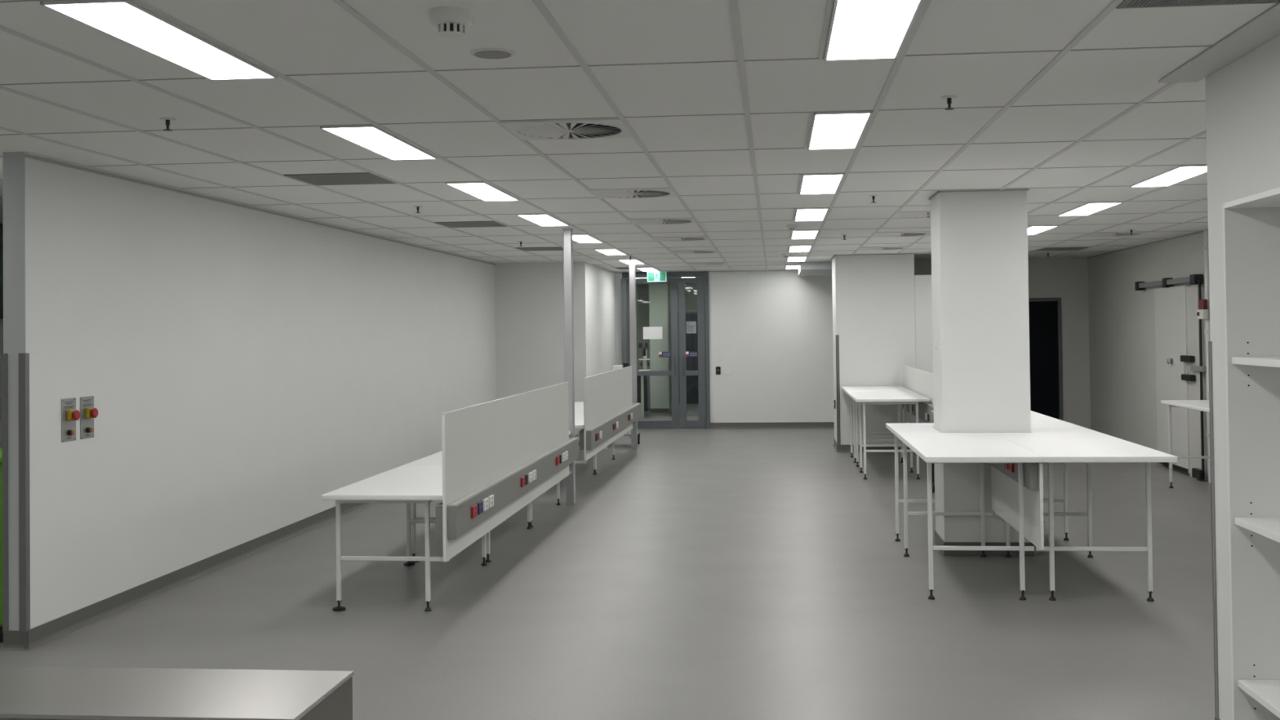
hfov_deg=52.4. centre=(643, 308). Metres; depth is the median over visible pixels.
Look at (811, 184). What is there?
recessed light
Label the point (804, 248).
recessed light
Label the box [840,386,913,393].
countertop
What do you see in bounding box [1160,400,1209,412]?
countertop
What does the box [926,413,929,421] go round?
outlet
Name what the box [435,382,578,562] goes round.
screen
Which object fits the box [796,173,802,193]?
recessed light
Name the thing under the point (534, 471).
outlet
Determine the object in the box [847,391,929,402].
countertop
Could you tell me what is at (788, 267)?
recessed light
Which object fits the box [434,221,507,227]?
ceiling vent
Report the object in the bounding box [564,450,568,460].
outlet
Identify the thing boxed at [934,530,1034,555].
baseboard
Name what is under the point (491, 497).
outlet
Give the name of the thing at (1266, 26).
trim
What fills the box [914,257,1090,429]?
wall
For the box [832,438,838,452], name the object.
baseboard
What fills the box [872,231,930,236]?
ceiling vent
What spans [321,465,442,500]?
countertop
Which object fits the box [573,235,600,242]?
diffuser
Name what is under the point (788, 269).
trim
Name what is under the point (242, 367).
wall
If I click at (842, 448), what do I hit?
baseboard
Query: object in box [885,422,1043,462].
countertop
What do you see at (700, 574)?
floor
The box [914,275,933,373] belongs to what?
tall cabinet
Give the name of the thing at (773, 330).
wall
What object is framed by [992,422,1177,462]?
countertop
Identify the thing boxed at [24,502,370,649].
baseboard
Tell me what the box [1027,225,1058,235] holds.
recessed light
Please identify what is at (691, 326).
printed notice
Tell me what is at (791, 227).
smoke detector
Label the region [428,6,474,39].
smoke detector
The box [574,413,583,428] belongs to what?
countertop
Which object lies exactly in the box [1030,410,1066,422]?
countertop
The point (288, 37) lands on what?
ceiling
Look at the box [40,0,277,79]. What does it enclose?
recessed light
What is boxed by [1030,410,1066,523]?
workbench
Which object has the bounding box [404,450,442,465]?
countertop
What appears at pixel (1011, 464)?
outlet
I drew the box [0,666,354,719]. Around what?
bench
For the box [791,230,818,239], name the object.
recessed light
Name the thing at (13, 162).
wall
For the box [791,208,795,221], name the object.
recessed light
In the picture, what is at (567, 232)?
post
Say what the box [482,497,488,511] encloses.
outlet
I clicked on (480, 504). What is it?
outlet
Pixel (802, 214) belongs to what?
recessed light
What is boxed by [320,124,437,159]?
recessed light
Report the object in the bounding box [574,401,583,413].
countertop
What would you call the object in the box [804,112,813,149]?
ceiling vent
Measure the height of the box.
0.210 m
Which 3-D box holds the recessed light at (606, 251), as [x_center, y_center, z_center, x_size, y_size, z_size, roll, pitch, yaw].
[-0.416,-0.725,16.652,0.272,0.012,1.204,-1,-1,6]
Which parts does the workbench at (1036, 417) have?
leg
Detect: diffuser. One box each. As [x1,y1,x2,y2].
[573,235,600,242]
[596,249,625,254]
[640,267,657,271]
[787,257,805,261]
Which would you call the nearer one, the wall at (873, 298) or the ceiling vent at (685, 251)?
the ceiling vent at (685, 251)
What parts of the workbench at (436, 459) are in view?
leg, leg, leg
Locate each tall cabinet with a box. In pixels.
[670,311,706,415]
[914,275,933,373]
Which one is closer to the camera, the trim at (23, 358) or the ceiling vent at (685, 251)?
the trim at (23, 358)
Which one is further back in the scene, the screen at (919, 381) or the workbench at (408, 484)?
the screen at (919, 381)
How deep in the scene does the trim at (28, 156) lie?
9.44 m
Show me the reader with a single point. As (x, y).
(717, 368)
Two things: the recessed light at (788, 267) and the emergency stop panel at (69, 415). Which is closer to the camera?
the emergency stop panel at (69, 415)
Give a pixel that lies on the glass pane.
(659, 293)
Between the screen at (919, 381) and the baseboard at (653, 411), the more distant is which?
the baseboard at (653, 411)
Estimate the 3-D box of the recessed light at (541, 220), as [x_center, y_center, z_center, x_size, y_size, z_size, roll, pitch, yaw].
[-0.904,-0.803,11.801,0.272,0.012,1.204,-1,-1,6]
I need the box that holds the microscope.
[638,342,650,370]
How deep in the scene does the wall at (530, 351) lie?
19.08 m
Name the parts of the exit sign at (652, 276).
green panel, green panel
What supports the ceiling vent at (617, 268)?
in the ceiling
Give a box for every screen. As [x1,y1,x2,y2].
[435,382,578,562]
[579,365,640,461]
[902,365,933,422]
[929,410,933,422]
[986,462,1044,550]
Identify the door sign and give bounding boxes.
[658,351,671,357]
[685,351,697,356]
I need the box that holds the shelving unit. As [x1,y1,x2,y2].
[1222,186,1279,719]
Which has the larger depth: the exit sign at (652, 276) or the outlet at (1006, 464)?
the exit sign at (652, 276)
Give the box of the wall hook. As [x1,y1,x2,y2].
[934,342,937,350]
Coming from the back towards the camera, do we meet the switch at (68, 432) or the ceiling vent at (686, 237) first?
the ceiling vent at (686, 237)
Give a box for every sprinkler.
[160,117,175,131]
[413,205,422,213]
[868,195,878,202]
[941,95,957,110]
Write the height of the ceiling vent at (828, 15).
0.008 m
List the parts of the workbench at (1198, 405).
leg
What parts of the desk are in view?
leg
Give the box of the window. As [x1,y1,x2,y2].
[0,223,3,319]
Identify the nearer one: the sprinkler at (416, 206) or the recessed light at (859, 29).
the recessed light at (859, 29)
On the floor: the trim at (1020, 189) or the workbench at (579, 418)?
the workbench at (579, 418)
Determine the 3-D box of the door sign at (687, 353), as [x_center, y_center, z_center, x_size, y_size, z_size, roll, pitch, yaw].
[0.833,0.791,22.465,0.215,0.095,0.006,-1,-1,6]
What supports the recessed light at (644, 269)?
in the ceiling
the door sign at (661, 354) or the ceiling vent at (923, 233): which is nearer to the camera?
the ceiling vent at (923, 233)
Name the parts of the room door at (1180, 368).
rail, knob, door, jamb panel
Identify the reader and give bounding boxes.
[715,366,720,374]
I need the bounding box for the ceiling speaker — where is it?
[469,48,515,58]
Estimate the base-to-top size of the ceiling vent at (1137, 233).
0.014 m
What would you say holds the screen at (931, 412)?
attached to the workbench at (932, 446)
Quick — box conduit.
[1202,229,1210,483]
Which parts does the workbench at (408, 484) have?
leg, rail, leg, leg, leg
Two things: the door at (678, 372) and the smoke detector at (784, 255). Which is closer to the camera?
the smoke detector at (784, 255)
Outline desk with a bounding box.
[636,375,649,417]
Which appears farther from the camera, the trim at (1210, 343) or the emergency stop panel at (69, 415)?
the emergency stop panel at (69, 415)
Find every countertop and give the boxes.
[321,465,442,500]
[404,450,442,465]
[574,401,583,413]
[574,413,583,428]
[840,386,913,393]
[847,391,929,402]
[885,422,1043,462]
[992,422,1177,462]
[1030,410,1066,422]
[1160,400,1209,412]
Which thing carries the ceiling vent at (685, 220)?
in the ceiling
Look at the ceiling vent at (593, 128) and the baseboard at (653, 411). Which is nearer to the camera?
the ceiling vent at (593, 128)
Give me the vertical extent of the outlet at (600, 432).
0.074 m
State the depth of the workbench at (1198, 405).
13.48 m
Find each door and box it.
[622,271,710,428]
[1028,297,1063,421]
[1134,274,1206,479]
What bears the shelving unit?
on the floor
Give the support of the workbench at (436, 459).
on the floor
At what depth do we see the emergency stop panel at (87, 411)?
7.71 m
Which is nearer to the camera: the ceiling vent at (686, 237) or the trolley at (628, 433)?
the ceiling vent at (686, 237)
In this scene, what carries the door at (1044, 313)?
in the wall at (1066, 278)
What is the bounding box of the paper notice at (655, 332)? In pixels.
[643,326,662,338]
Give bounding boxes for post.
[562,227,576,504]
[629,261,638,448]
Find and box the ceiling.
[0,0,1278,283]
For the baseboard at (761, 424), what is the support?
attached to the wall at (773, 330)
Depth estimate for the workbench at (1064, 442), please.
8.26 m
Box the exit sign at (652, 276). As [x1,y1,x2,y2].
[647,271,666,282]
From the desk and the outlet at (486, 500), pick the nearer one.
the outlet at (486, 500)
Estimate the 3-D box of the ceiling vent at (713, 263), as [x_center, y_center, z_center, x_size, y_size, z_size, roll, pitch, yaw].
[0.970,-0.683,19.916,0.590,0.014,0.590,-1,-1,6]
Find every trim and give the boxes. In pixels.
[0,0,1208,272]
[1,353,8,632]
[17,353,30,631]
[24,153,495,265]
[708,269,798,271]
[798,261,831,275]
[831,253,915,259]
[835,334,840,445]
[928,188,1029,199]
[1087,230,1204,257]
[1158,3,1279,83]
[1208,341,1218,719]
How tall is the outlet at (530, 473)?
0.074 m
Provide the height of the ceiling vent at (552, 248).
0.008 m
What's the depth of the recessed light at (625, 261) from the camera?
18.97 m
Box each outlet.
[471,504,477,518]
[476,501,483,515]
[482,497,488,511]
[488,494,493,507]
[520,475,525,487]
[524,474,528,484]
[528,471,533,483]
[532,469,536,480]
[555,455,559,465]
[561,452,565,462]
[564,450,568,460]
[599,431,602,438]
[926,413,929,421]
[1004,462,1008,469]
[1008,462,1013,472]
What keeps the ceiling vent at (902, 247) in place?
in the ceiling
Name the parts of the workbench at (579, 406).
leg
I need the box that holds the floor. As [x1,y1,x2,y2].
[0,408,1215,719]
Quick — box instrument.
[613,362,629,370]
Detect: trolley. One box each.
[624,429,639,444]
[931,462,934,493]
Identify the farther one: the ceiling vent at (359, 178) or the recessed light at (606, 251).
the recessed light at (606, 251)
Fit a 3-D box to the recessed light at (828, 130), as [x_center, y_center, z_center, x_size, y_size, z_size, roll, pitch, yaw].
[0.998,-0.912,6.710,0.272,0.012,1.204,-1,-1,6]
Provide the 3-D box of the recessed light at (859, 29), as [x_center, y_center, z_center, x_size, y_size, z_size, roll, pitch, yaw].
[0.754,-0.951,4.285,0.272,0.012,1.204,-1,-1,6]
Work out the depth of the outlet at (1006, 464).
8.58 m
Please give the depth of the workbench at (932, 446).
8.49 m
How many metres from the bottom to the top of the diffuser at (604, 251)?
0.007 m
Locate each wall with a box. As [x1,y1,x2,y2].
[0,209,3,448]
[2,151,25,631]
[25,157,496,628]
[494,262,650,440]
[615,269,834,422]
[621,278,626,364]
[677,283,697,311]
[831,253,915,444]
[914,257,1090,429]
[1088,231,1208,480]
[1204,34,1279,719]
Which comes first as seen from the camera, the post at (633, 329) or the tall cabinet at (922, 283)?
the tall cabinet at (922, 283)
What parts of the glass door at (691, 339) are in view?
door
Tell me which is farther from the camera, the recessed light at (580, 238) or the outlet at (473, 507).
the recessed light at (580, 238)
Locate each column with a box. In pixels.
[930,190,1031,542]
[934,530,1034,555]
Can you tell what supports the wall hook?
attached to the column at (980, 268)
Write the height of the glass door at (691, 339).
2.080 m
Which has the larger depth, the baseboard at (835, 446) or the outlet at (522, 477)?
the baseboard at (835, 446)
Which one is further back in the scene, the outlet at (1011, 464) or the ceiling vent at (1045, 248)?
the ceiling vent at (1045, 248)
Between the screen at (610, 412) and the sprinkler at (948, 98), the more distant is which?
the screen at (610, 412)
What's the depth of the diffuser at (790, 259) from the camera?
18.84 m
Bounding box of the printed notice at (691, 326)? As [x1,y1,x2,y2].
[686,321,696,333]
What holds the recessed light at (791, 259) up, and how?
in the ceiling
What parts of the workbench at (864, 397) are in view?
leg, leg, leg, rail, leg, leg, leg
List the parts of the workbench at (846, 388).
leg, leg, leg, leg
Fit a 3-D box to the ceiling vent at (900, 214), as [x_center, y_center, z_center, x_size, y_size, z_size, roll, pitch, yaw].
[2.554,-0.843,11.678,0.590,0.014,0.590,-1,-1,6]
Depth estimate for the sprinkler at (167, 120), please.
6.09 m
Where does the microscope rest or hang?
on the desk
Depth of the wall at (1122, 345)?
17.13 m
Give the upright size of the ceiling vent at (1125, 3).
0.008 m
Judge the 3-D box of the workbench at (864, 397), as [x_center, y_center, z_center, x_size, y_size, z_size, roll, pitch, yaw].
[2.873,1.475,15.328,0.820,0.905,1.680,-1,-1,6]
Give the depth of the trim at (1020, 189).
9.68 m
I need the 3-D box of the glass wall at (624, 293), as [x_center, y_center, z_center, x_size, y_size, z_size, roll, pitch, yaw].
[-0.332,0.786,22.441,0.090,2.600,0.050,-1,-1,6]
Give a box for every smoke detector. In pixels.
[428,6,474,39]
[782,253,790,257]
[786,224,797,231]
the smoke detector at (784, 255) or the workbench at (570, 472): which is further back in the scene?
the smoke detector at (784, 255)
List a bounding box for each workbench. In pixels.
[321,465,502,611]
[404,450,544,562]
[529,431,571,527]
[574,401,624,474]
[574,413,606,475]
[840,386,913,462]
[847,391,929,479]
[885,422,1043,600]
[992,422,1177,601]
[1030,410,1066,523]
[1160,400,1210,488]
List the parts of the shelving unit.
panel, shelf, shelf, shelf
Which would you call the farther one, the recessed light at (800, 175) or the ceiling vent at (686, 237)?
the ceiling vent at (686, 237)
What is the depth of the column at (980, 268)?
9.66 m
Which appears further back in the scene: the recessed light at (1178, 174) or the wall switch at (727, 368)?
the wall switch at (727, 368)
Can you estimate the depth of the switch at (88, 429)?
7.72 m
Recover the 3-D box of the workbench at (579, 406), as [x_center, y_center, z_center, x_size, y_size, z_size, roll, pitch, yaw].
[-0.686,1.632,16.744,0.760,0.722,2.568,-1,-1,6]
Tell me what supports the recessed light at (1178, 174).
in the ceiling
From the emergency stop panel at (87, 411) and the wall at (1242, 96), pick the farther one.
the emergency stop panel at (87, 411)
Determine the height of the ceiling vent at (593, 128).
0.014 m
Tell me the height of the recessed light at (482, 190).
0.012 m
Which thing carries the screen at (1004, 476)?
attached to the workbench at (932, 446)
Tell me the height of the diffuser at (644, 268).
0.007 m
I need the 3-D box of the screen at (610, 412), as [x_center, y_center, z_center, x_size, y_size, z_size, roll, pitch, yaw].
[-0.352,1.200,16.129,0.145,0.867,5.140,-1,-1,6]
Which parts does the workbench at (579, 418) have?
leg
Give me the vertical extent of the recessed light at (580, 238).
0.012 m
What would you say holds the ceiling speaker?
attached to the ceiling
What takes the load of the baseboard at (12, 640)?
attached to the wall at (13, 162)
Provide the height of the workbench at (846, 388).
0.905 m
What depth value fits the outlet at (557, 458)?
11.40 m
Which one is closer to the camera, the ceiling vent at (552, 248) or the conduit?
the conduit
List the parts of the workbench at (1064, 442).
leg, leg, leg, leg, rail, leg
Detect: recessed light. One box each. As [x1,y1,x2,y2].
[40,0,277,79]
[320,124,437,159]
[444,181,519,201]
[516,213,569,226]
[562,234,603,243]
[594,248,626,255]
[617,259,644,264]
[635,267,658,271]
[785,265,799,269]
[786,256,807,262]
[788,244,812,252]
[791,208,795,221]
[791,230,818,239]
[794,208,828,221]
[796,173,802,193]
[799,173,844,194]
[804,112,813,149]
[807,111,872,149]
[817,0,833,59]
[823,0,923,61]
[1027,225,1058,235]
[1057,201,1122,216]
[1128,164,1207,186]
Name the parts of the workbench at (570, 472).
leg, leg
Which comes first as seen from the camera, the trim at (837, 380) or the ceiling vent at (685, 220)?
the ceiling vent at (685, 220)
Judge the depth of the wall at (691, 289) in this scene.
28.14 m
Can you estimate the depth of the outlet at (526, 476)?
9.97 m
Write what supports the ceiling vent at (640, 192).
in the ceiling
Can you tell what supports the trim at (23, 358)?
attached to the wall at (13, 162)
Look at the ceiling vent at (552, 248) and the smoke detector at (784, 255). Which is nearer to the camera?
the ceiling vent at (552, 248)
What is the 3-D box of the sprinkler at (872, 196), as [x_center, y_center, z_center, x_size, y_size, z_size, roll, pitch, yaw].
[1.766,-0.842,9.988,0.072,0.056,0.072,-1,-1,6]
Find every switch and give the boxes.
[66,430,75,435]
[85,426,93,432]
[725,366,730,374]
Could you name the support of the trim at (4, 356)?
attached to the wall at (13, 162)
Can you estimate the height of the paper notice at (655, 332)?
0.210 m
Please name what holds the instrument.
on the trolley at (628, 433)
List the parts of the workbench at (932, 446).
leg, leg, leg, leg, leg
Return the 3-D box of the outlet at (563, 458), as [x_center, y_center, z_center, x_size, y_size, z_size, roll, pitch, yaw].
[-0.725,1.345,11.749,0.017,0.074,0.115,-1,-1,6]
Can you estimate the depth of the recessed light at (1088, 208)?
11.25 m
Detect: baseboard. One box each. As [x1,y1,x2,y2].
[0,631,29,650]
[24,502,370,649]
[650,408,669,413]
[710,422,834,428]
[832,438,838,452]
[837,444,910,452]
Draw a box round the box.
[1196,299,1208,319]
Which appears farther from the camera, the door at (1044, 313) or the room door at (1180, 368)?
the door at (1044, 313)
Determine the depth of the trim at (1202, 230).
16.08 m
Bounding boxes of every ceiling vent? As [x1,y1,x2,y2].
[283,172,396,185]
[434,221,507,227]
[499,118,634,140]
[515,246,563,251]
[590,187,677,198]
[614,266,650,269]
[628,217,697,224]
[653,235,708,241]
[670,249,718,253]
[686,262,726,265]
[857,245,907,250]
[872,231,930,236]
[892,210,930,217]
[1036,246,1088,250]
[1082,231,1149,236]
[1115,0,1279,8]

